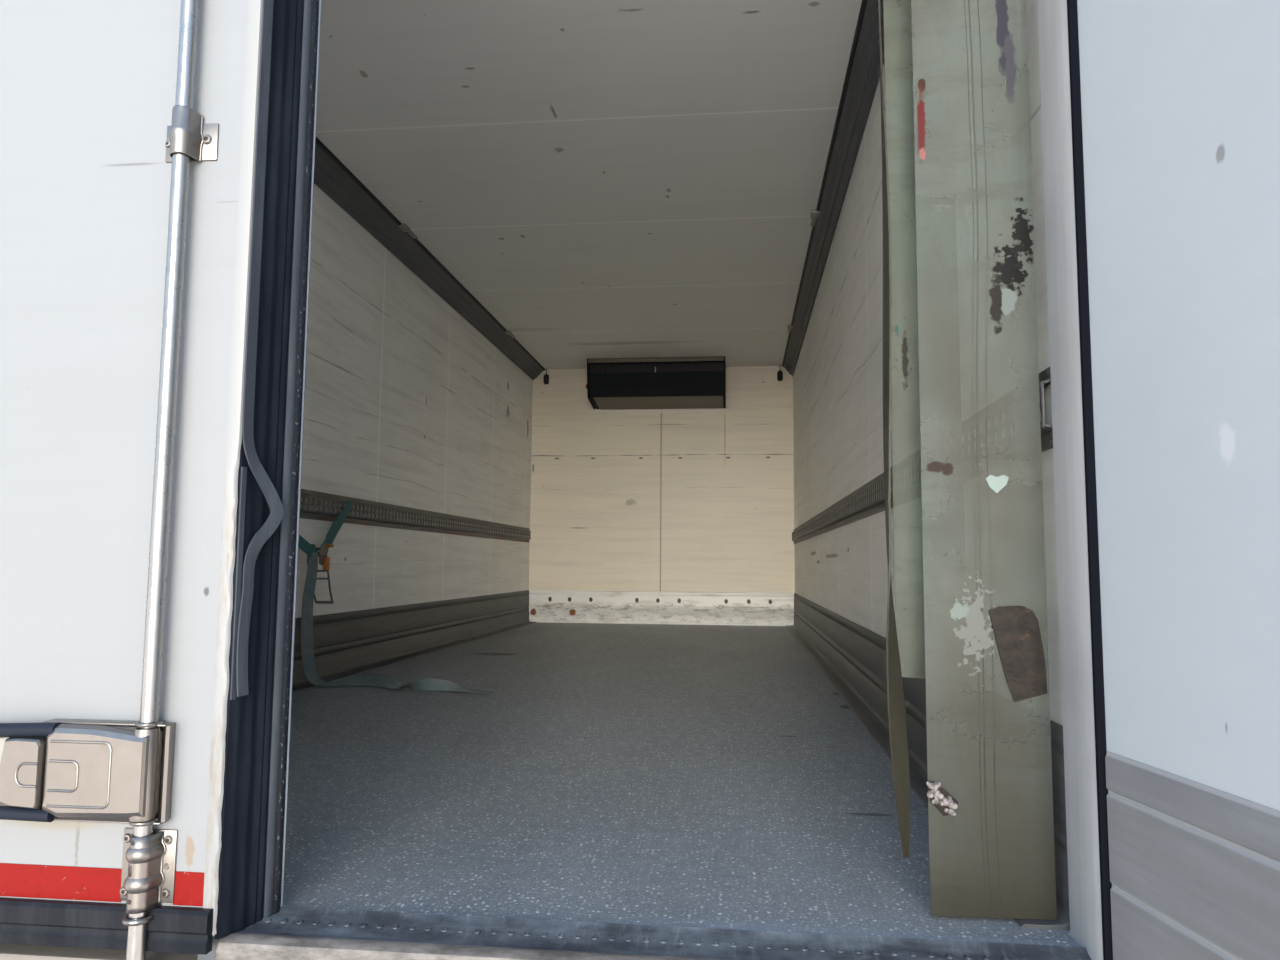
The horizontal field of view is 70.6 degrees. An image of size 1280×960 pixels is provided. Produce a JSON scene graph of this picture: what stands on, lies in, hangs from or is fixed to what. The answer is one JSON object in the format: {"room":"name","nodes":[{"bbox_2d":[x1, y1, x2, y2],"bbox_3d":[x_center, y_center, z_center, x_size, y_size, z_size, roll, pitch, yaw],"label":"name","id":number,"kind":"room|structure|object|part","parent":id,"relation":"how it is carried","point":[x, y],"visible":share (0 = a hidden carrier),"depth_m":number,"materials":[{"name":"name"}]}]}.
{"room":"truck cargo area","nodes":[
{"label":"truck cargo area","id":0,"kind":"room"},
{"bbox_2d":[0,0,321,954],"bbox_3d":[-1.213,-0.558,1.547,1.317,2.508,0.132,0,-5,6],"label":"door","id":1,"kind":"structure","parent":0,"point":[88,87],"depth_m":1.42,"materials":[{"name":"white metal"}]},
{"bbox_2d":[0,863,121,901],"bbox_3d":[-1.325,0.602,1.400,1.122,0.048,0.001,0,-5,6],"label":"tape","id":2,"kind":"object","parent":1,"relation":"attached to","point":[16,880],"visible":1,"depth_m":1.35,"materials":[{"name":"red plastic"}]},
{"bbox_2d":[0,0,218,959],"bbox_3d":[-0.971,-0.515,1.440,0.601,2.610,0.054,0,-5,6],"label":"bar","id":3,"kind":"object","parent":1,"relation":"attached to","point":[78,770],"visible":1,"depth_m":1.33,"materials":[{"name":"silver metal"}]},
{"bbox_2d":[0,737,9,761],"bbox_3d":[-1.107,0.433,1.379,0.340,0.098,0.028,0,-5,6],"label":"door latch","id":4,"kind":"object","parent":3,"relation":"on","point":[2,739],"depth_m":1.35,"materials":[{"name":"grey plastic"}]},
{"bbox_3d":[-0.906,0.431,1.340,0.064,0.102,0.042,0,-5,6],"label":"lever","id":5,"kind":"part","parent":3,"relation":"part of","materials":[{"name":"metal"}]},
{"bbox_3d":[-0.814,0.428,1.314,0.097,0.096,0.005,0,-5,6],"label":"embossed panel","id":6,"kind":"part","parent":3,"relation":"part of","materials":[{"name":"metal"}]},
{"bbox_3d":[-0.792,0.428,1.330,0.160,0.133,0.038,0,-5,6],"label":"lever","id":7,"kind":"part","parent":3,"relation":"part of","materials":[{"name":"metal"}]},
{"bbox_3d":[-0.791,0.432,1.344,0.196,0.144,0.028,0,-5,6],"label":"hinge plate","id":8,"kind":"part","parent":3,"relation":"part of","materials":[{"name":"metal"}]},
{"bbox_3d":[-0.718,-0.515,1.417,0.025,2.610,0.025,0,-5,6],"label":"rod","id":9,"kind":"part","parent":3,"relation":"part of","materials":[{"name":"silver metal"}]},
{"bbox_2d":[173,871,204,905],"bbox_3d":[-0.655,0.600,1.327,0.064,0.048,0.001,0,-5,6],"label":"tape","id":10,"kind":"object","parent":1,"relation":"attached to","point":[189,886],"visible":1,"depth_m":1.33,"materials":[{"name":"red plastic"}]},
{"bbox_3d":[-0.618,-0.575,1.436,0.022,2.486,0.010,0,-5,6],"label":"edge trim","id":11,"kind":"part","parent":1,"relation":"part of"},
{"bbox_2d":[295,184,532,617],"bbox_3d":[-1.445,-0.166,5.149,0.080,2.595,7.053,0,-5,6],"label":"wall","id":12,"kind":"structure","parent":0,"point":[407,403],"depth_m":5.26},
{"bbox_2d":[292,590,535,691],"bbox_3d":[-1.376,0.856,5.005,0.084,0.298,6.932,0,-5,6],"label":"baseboard","id":13,"kind":"structure","parent":12,"relation":"attached to","point":[345,644],"depth_m":5.19,"materials":[{"name":"metal"}]},
{"bbox_2d":[300,489,530,542],"bbox_3d":[-1.397,0.203,5.100,0.023,0.132,6.834,0,-5,6],"label":"track","id":14,"kind":"object","parent":12,"relation":"attached to","point":[315,505],"visible":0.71,"depth_m":5.19,"materials":[{"name":"grey metal"}]},
{"bbox_2d":[298,499,493,693],"bbox_3d":[-1.054,0.479,3.973,0.907,0.853,0.948,0,-5,6],"label":"strap","id":15,"kind":"object","parent":14,"relation":"hanging from","point":[312,552],"visible":0.94,"depth_m":3.97,"materials":[{"name":"teal fabric"}]},
{"bbox_3d":[-1.448,0.452,4.111,0.094,0.220,0.070,0,-5,6],"label":"release handle","id":16,"kind":"part","parent":15,"relation":"part of","materials":[{"name":"grey metal"}]},
{"bbox_2d":[316,0,861,368],"bbox_3d":[-0.177,-1.425,5.086,2.461,0.080,6.981,0,-5,6],"label":"ceiling","id":17,"kind":"structure","parent":0,"point":[605,178],"depth_m":4.04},
{"bbox_2d":[314,137,548,383],"bbox_3d":[-1.312,-1.300,5.252,0.167,0.154,6.869,0,-5,6],"label":"ceiling track","id":18,"kind":"object","parent":17,"relation":"attached to","point":[331,175],"visible":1,"depth_m":5.21,"materials":[{"name":"metal"}]},
{"bbox_2d":[586,356,729,412],"bbox_3d":[0.162,-0.867,8.301,1.313,0.428,0.437,0,-5,6],"label":"refrigeration unit","id":19,"kind":"object","parent":17,"relation":"hanging from","point":[691,383],"visible":1,"depth_m":8.17,"materials":[{"name":"black metal"}]},
{"bbox_3d":[-0.452,-0.882,8.369,0.012,0.394,0.437,0,-5,6],"label":"plate","id":20,"kind":"part","parent":19,"relation":"part of","materials":[{"name":"black metal"}]},
{"bbox_3d":[0.146,-0.800,8.135,1.207,0.084,0.024,0,-5,6],"label":"panel","id":21,"kind":"part","parent":19,"relation":"part of","materials":[{"name":"black metal"}]},
{"bbox_2d":[590,361,723,372],"bbox_3d":[0.150,-1.027,8.212,1.219,0.122,0.019,0,-5,6],"label":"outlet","id":22,"kind":"object","parent":19,"relation":"attached to","point":[682,366],"depth_m":8.20,"materials":[{"name":"black"}]},
{"bbox_2d":[594,396,723,409],"bbox_3d":[0.179,-0.710,8.314,1.168,0.052,0.354,0,-5,6],"label":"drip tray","id":23,"kind":"object","parent":19,"relation":"on","point":[600,402],"depth_m":8.30,"materials":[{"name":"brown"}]},
{"bbox_2d":[623,361,695,372],"bbox_3d":[0.150,-1.028,8.197,1.148,0.118,0.012,0,-5,6],"label":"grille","id":24,"kind":"object","parent":19,"relation":"attached to","point":[682,366],"depth_m":8.20,"materials":[{"name":"black metal"}]},
{"bbox_3d":[0.772,-0.885,8.236,0.012,0.394,0.437,0,-5,6],"label":"plate","id":25,"kind":"part","parent":19,"relation":"part of","materials":[{"name":"black metal"}]},
{"bbox_2d":[777,0,883,380],"bbox_3d":[0.978,-1.305,5.003,0.147,0.154,6.869,0,-5,6],"label":"ceiling track","id":26,"kind":"object","parent":17,"relation":"attached to","point":[862,76],"visible":1,"depth_m":4.00,"materials":[{"name":"metal"}]},
{"bbox_3d":[-0.526,-1.672,1.775,2.380,0.044,0.090,0,-5,6],"label":"rail","id":27,"kind":"object","parent":17,"relation":"attached to","visible":0},
{"bbox_2d":[878,0,909,857],"bbox_3d":[0.423,-0.532,1.545,0.032,2.275,0.068,-1,-6,16],"label":"curtain strip","id":28,"kind":"object","parent":27,"relation":"hanging from","point":[898,738],"visible":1,"depth_m":1.47,"materials":[{"name":"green plastic"}]},
{"bbox_2d":[883,0,960,678],"bbox_3d":[0.490,-0.664,1.589,0.116,2.002,0.011,0,-5,6],"label":"curtain strip","id":29,"kind":"object","parent":27,"relation":"hanging from","point":[924,278],"visible":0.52,"depth_m":1.55,"materials":[{"name":"green plastic"}]},
{"bbox_2d":[911,0,1056,919],"bbox_3d":[0.551,-0.496,1.498,0.192,2.354,0.019,0,-5,6],"label":"curtain strip","id":30,"kind":"object","parent":27,"relation":"hanging from","point":[989,780],"visible":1,"depth_m":1.45,"materials":[{"name":"plastic"}]},
{"bbox_2d":[529,366,794,592],"bbox_3d":[0.193,0.155,8.464,2.461,2.595,0.080,0,-5,6],"label":"wall","id":31,"kind":"structure","parent":0,"point":[667,501],"depth_m":8.42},
{"bbox_2d":[528,590,794,625],"bbox_3d":[0.179,1.175,8.319,2.457,0.297,0.020,0,-5,6],"label":"baseboard","id":32,"kind":"structure","parent":31,"relation":"attached to","point":[550,606],"depth_m":8.31,"materials":[{"name":"silver metal"}]},
{"bbox_2d":[283,622,1080,946],"bbox_3d":[-0.195,1.060,4.864,2.461,0.120,6.961,0,-5,6],"label":"floor","id":33,"kind":"structure","parent":0,"point":[701,776],"depth_m":2.14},
{"bbox_2d":[0,943,197,959],"bbox_3d":[-0.572,0.847,1.384,2.680,0.254,0.145,0,-5,6],"label":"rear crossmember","id":34,"kind":"structure","parent":33,"relation":"attached to","point":[8,951],"depth_m":1.37,"materials":[{"name":"metal"}]},
{"bbox_2d":[793,0,1062,725],"bbox_3d":[1.086,-0.168,4.920,0.080,2.595,6.963,0,-5,6],"label":"wall","id":35,"kind":"structure","parent":0,"point":[838,374],"depth_m":3.75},
{"bbox_2d":[197,906,1090,959],"bbox_3d":[-0.011,0.697,1.308,1.292,0.067,0.115,0,-5,6],"label":"door sill","id":36,"kind":"structure","parent":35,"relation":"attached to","point":[292,933],"depth_m":1.32,"materials":[{"name":"metal"}]},
{"bbox_2d":[792,367,1052,543],"bbox_3d":[1.027,0.199,4.851,0.023,0.132,6.878,0,-5,6],"label":"track","id":37,"kind":"object","parent":35,"relation":"attached to","point":[867,500],"visible":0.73,"depth_m":3.56,"materials":[{"name":"grey metal"}]},
{"bbox_2d":[786,593,1069,929],"bbox_3d":[0.991,0.853,4.782,0.084,0.298,6.865,0,-5,6],"label":"baseboard","id":38,"kind":"structure","parent":35,"relation":"attached to","point":[851,656],"depth_m":3.21,"materials":[{"name":"metal"}]},
{"bbox_2d":[1038,0,1106,959],"bbox_3d":[0.692,-0.561,1.403,0.104,2.520,0.162,0,-5,6],"label":"door frame","id":39,"kind":"structure","parent":35,"relation":"attached to","point":[1085,912],"depth_m":1.34,"materials":[{"name":"metal"}]},
{"bbox_2d":[1067,0,1279,959],"bbox_3d":[0.729,-0.613,0.730,0.101,2.520,1.209,1,-5,-4],"label":"door","id":40,"kind":"structure","parent":35,"relation":"in","point":[1179,100],"depth_m":1.08,"materials":[{"name":"white"}]},
{"bbox_3d":[0.679,0.462,0.625,0.009,0.298,1.186,1,-5,-4],"label":"kick plate","id":41,"kind":"part","parent":40,"relation":"part of","materials":[{"name":"grey metal"}]}
]}

